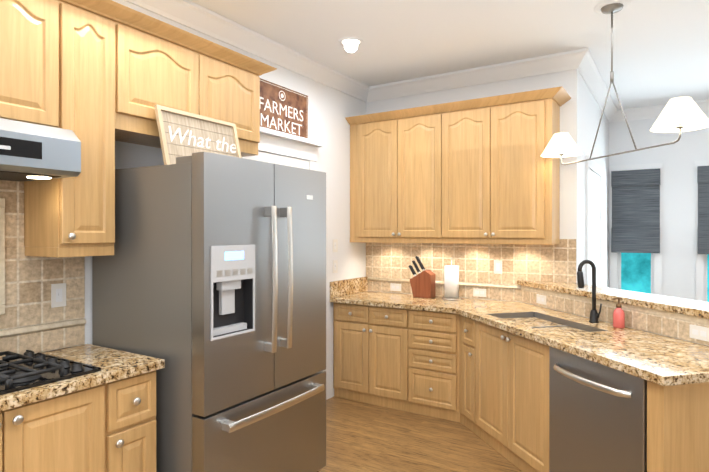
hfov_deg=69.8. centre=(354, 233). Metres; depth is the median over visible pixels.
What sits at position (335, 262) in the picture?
electrical outlet plate
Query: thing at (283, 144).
door frame
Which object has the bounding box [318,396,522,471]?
floor
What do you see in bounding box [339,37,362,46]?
recessed light
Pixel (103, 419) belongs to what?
base cabinet
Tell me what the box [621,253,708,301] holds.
backdrop
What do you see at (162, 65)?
upper cabinet
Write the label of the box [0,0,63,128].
upper cabinet
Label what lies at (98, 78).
upper cabinet
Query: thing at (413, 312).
base cabinet
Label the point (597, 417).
dishwasher
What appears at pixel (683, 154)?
wall
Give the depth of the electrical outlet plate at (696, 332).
2.70 m
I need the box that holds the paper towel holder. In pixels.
[442,257,460,299]
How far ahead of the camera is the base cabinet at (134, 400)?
2.27 m
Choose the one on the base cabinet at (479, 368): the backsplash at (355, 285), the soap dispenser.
the soap dispenser
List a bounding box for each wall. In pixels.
[0,0,365,399]
[366,69,579,301]
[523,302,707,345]
[580,75,608,287]
[609,112,708,299]
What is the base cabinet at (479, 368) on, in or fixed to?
on the floor
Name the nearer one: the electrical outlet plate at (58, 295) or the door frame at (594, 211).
the electrical outlet plate at (58, 295)
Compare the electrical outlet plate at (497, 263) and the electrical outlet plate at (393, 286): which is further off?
the electrical outlet plate at (393, 286)
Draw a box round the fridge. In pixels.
[92,152,325,471]
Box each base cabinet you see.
[0,384,111,471]
[112,368,161,471]
[330,301,409,402]
[366,299,708,471]
[410,309,425,320]
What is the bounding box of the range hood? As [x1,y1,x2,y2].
[0,118,80,180]
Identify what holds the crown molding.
attached to the ceiling
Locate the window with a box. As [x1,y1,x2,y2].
[609,160,708,301]
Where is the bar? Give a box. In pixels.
[517,280,708,318]
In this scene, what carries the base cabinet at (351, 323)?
on the floor
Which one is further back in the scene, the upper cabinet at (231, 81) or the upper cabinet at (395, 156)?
the upper cabinet at (395, 156)
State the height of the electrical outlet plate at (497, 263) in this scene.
0.118 m
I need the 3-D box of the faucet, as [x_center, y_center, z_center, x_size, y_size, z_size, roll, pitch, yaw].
[1.541,0.378,3.324,0.146,0.412,0.128,0,0,32]
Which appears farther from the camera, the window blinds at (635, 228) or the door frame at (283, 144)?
the window blinds at (635, 228)
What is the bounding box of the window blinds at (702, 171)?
[697,166,708,253]
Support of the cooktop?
in the countertop at (114, 364)
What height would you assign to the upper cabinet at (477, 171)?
1.140 m
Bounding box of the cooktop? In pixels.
[0,350,100,394]
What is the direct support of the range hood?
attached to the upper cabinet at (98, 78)
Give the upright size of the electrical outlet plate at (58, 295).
0.118 m
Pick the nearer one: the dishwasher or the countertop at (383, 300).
the dishwasher
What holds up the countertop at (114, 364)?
on the base cabinet at (103, 419)
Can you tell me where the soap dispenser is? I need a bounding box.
[612,297,624,327]
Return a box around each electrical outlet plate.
[51,283,65,307]
[333,239,337,251]
[333,260,337,272]
[390,283,400,290]
[473,288,485,296]
[494,260,501,273]
[536,294,545,304]
[690,324,708,341]
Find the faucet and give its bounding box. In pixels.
[577,260,601,322]
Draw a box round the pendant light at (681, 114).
[541,0,708,164]
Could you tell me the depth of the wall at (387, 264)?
4.43 m
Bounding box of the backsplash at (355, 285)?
[330,277,367,296]
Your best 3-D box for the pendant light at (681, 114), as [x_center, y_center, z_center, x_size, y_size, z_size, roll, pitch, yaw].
[1.638,-0.972,3.232,0.284,0.954,1.284,0,0,-14]
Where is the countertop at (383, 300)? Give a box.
[330,289,473,312]
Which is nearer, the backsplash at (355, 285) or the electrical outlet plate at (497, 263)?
the electrical outlet plate at (497, 263)
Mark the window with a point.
(656, 276)
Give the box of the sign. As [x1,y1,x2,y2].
[260,78,307,137]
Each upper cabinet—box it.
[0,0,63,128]
[24,0,119,251]
[120,8,203,147]
[204,40,263,156]
[345,104,440,241]
[441,88,560,241]
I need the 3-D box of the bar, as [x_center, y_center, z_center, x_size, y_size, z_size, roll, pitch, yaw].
[1.827,0.420,3.280,0.325,0.040,2.273,0,0,-14]
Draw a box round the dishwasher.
[549,346,646,471]
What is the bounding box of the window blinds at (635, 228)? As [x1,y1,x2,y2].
[611,168,659,252]
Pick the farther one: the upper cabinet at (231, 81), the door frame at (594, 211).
the door frame at (594, 211)
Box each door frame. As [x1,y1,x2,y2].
[242,126,323,170]
[586,155,601,286]
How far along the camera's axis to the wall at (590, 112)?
4.93 m
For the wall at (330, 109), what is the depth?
2.72 m
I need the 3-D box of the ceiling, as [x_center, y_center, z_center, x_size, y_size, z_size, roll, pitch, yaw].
[1.372,-1.475,1.321,6.500,0.060,10.180,0,0,32]
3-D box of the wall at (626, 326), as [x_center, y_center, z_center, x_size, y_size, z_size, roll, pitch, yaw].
[1.759,0.971,3.318,0.140,1.058,2.098,0,0,-14]
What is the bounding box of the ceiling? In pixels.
[190,0,708,109]
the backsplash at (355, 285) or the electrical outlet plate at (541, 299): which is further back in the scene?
the backsplash at (355, 285)
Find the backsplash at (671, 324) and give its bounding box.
[521,286,708,345]
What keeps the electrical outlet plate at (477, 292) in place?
attached to the wall at (387, 264)
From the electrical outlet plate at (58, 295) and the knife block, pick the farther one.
the knife block
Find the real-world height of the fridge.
1.875 m
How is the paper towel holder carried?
on the countertop at (383, 300)
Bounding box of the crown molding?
[124,0,708,122]
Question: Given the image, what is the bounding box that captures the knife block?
[409,256,435,297]
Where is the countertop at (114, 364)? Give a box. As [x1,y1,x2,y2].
[0,344,163,411]

